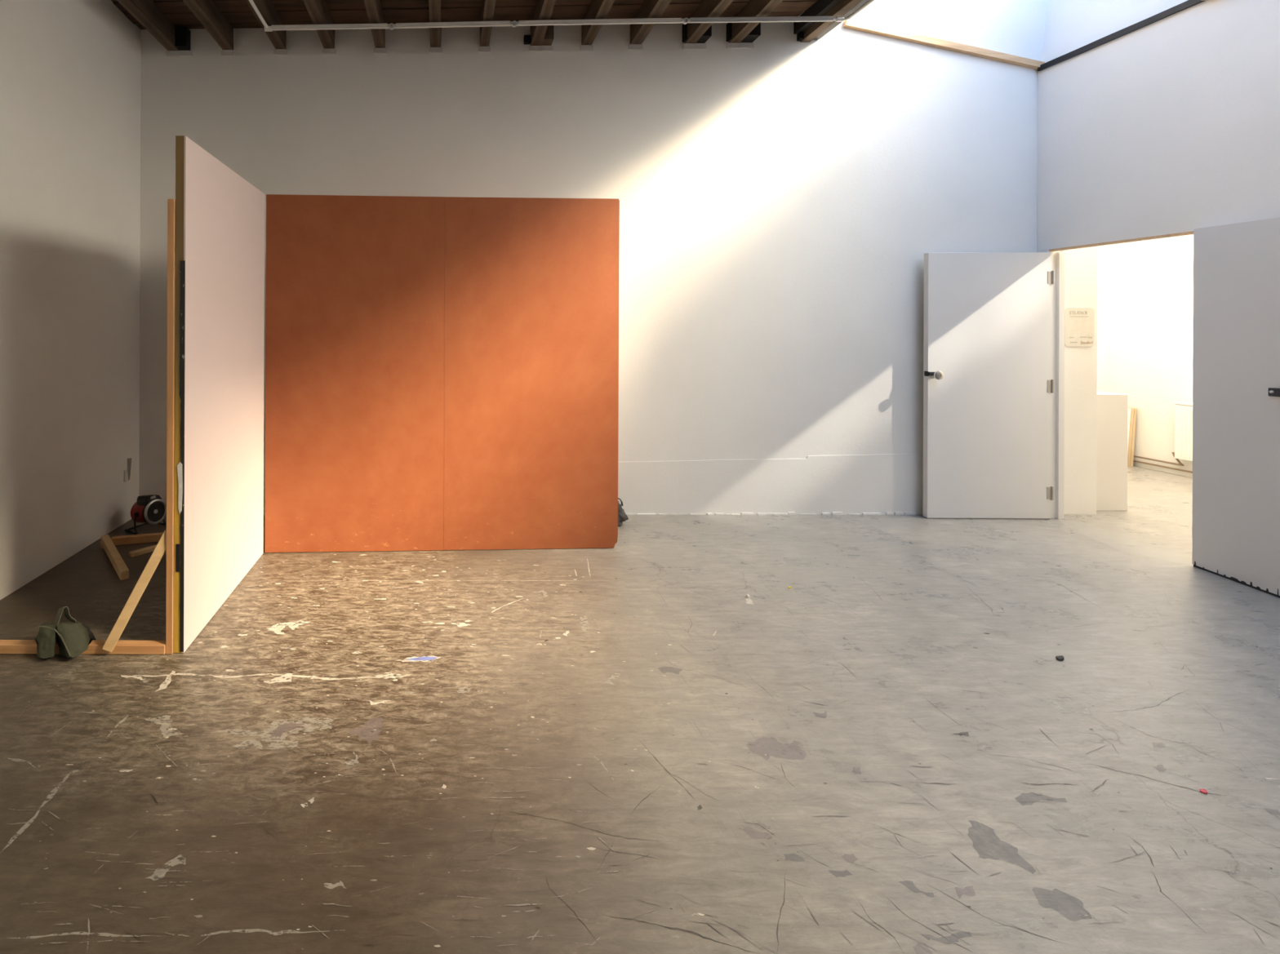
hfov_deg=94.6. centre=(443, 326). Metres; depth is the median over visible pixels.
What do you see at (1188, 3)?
trim
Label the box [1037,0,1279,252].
wall
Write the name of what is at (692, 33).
joist
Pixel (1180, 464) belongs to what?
pipe
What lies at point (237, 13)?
ceiling
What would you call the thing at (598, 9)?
joist
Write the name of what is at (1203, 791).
scrap
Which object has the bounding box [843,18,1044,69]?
trim
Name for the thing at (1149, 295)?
wall
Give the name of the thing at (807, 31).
joist
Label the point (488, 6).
joist
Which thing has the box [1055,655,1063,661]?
chip
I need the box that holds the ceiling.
[111,0,817,29]
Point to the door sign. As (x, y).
(1079, 322)
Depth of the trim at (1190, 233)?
4.05 m
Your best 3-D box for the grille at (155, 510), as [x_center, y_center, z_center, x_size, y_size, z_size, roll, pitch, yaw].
[-2.167,1.391,4.200,0.042,0.155,0.154,0,0,28]
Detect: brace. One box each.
[0,198,175,654]
[100,532,163,580]
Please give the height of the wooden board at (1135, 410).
0.649 m
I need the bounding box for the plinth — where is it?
[1096,391,1127,511]
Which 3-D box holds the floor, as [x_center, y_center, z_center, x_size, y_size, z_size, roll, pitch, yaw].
[2.719,1.631,1.050,10.950,0.152,11.700,0,0,0]
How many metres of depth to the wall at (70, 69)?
3.66 m
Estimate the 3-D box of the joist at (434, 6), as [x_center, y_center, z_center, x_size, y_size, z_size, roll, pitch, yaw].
[-0.067,-2.375,-0.002,0.094,0.179,9.196,0,0,0]
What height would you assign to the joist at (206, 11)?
0.179 m
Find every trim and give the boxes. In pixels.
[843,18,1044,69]
[1037,0,1205,71]
[1040,248,1065,519]
[1048,231,1193,251]
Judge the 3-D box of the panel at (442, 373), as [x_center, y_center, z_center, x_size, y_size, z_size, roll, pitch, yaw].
[0.004,0.324,3.881,2.433,2.437,0.057,0,0,-2]
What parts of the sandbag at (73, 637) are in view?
handle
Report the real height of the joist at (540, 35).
0.179 m
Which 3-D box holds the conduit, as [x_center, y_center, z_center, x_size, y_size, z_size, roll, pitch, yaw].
[0.850,-2.270,2.610,4.390,0.128,3.219,0,0,0]
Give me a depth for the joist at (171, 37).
4.28 m
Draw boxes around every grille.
[146,502,164,520]
[1173,401,1192,405]
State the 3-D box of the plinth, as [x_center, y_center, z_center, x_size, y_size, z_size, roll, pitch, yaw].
[5.672,1.074,4.891,0.276,0.990,0.270,0,0,0]
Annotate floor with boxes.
[0,466,1279,953]
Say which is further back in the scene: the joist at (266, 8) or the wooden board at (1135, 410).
the wooden board at (1135, 410)
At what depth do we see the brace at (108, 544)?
3.83 m
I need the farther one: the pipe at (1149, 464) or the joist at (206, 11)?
the pipe at (1149, 464)
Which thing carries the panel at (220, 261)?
on the floor
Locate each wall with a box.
[0,0,141,599]
[138,0,1097,515]
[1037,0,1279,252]
[1097,244,1106,392]
[1105,234,1193,477]
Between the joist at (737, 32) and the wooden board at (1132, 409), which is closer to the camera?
the joist at (737, 32)
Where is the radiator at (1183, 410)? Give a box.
[1173,401,1192,461]
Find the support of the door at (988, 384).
in the wall at (1171, 124)
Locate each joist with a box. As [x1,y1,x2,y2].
[116,0,190,50]
[182,0,233,49]
[245,0,286,48]
[303,0,334,48]
[364,0,385,47]
[428,0,441,47]
[480,0,496,46]
[524,0,556,45]
[581,0,614,44]
[630,0,671,44]
[682,0,733,43]
[726,0,782,43]
[793,0,869,42]
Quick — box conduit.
[248,0,874,31]
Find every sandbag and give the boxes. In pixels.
[35,606,95,658]
[617,497,628,525]
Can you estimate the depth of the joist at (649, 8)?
4.31 m
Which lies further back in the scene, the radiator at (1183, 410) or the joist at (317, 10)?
the radiator at (1183, 410)
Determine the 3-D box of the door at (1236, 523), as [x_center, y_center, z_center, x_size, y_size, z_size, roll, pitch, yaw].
[4.815,0.465,3.146,0.062,2.200,1.021,0,0,9]
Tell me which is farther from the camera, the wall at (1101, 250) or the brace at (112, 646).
the wall at (1101, 250)
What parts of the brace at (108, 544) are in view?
arm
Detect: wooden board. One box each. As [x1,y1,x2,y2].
[1127,407,1137,466]
[1127,408,1132,466]
[1128,408,1133,466]
[1129,408,1136,466]
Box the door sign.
[1064,307,1094,346]
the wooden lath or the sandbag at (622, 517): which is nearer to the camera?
the wooden lath
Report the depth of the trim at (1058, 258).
4.55 m
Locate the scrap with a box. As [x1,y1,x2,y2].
[1200,789,1207,794]
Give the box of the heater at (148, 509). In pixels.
[124,494,166,534]
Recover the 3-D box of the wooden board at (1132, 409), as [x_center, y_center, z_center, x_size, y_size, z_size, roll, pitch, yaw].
[7.714,1.252,6.424,0.060,0.647,0.280,0,0,0]
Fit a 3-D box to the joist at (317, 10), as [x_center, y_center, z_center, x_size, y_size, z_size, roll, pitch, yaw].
[-0.935,-2.358,-0.007,0.092,0.179,9.185,0,0,0]
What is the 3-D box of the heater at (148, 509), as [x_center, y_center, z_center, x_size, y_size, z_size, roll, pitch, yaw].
[-2.240,1.401,4.240,0.235,0.272,0.239,0,0,29]
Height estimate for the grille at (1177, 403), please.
0.028 m
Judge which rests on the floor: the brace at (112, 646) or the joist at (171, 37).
the brace at (112, 646)
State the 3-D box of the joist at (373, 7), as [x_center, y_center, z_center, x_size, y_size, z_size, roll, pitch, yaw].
[-0.519,-2.366,-0.005,0.088,0.179,9.190,0,0,0]
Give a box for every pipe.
[1133,452,1184,466]
[1133,460,1192,473]
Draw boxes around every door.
[923,252,1054,519]
[1191,217,1279,598]
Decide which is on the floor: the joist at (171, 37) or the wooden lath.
the wooden lath
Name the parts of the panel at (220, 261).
slot plate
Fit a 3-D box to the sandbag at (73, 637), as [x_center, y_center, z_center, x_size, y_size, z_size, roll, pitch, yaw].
[-1.815,1.426,2.636,0.313,0.225,0.199,0,0,0]
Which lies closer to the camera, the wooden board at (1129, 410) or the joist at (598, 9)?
the joist at (598, 9)
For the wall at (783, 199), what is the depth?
4.62 m
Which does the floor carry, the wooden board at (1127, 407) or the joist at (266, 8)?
the wooden board at (1127, 407)
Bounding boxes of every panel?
[173,135,264,653]
[264,194,619,552]

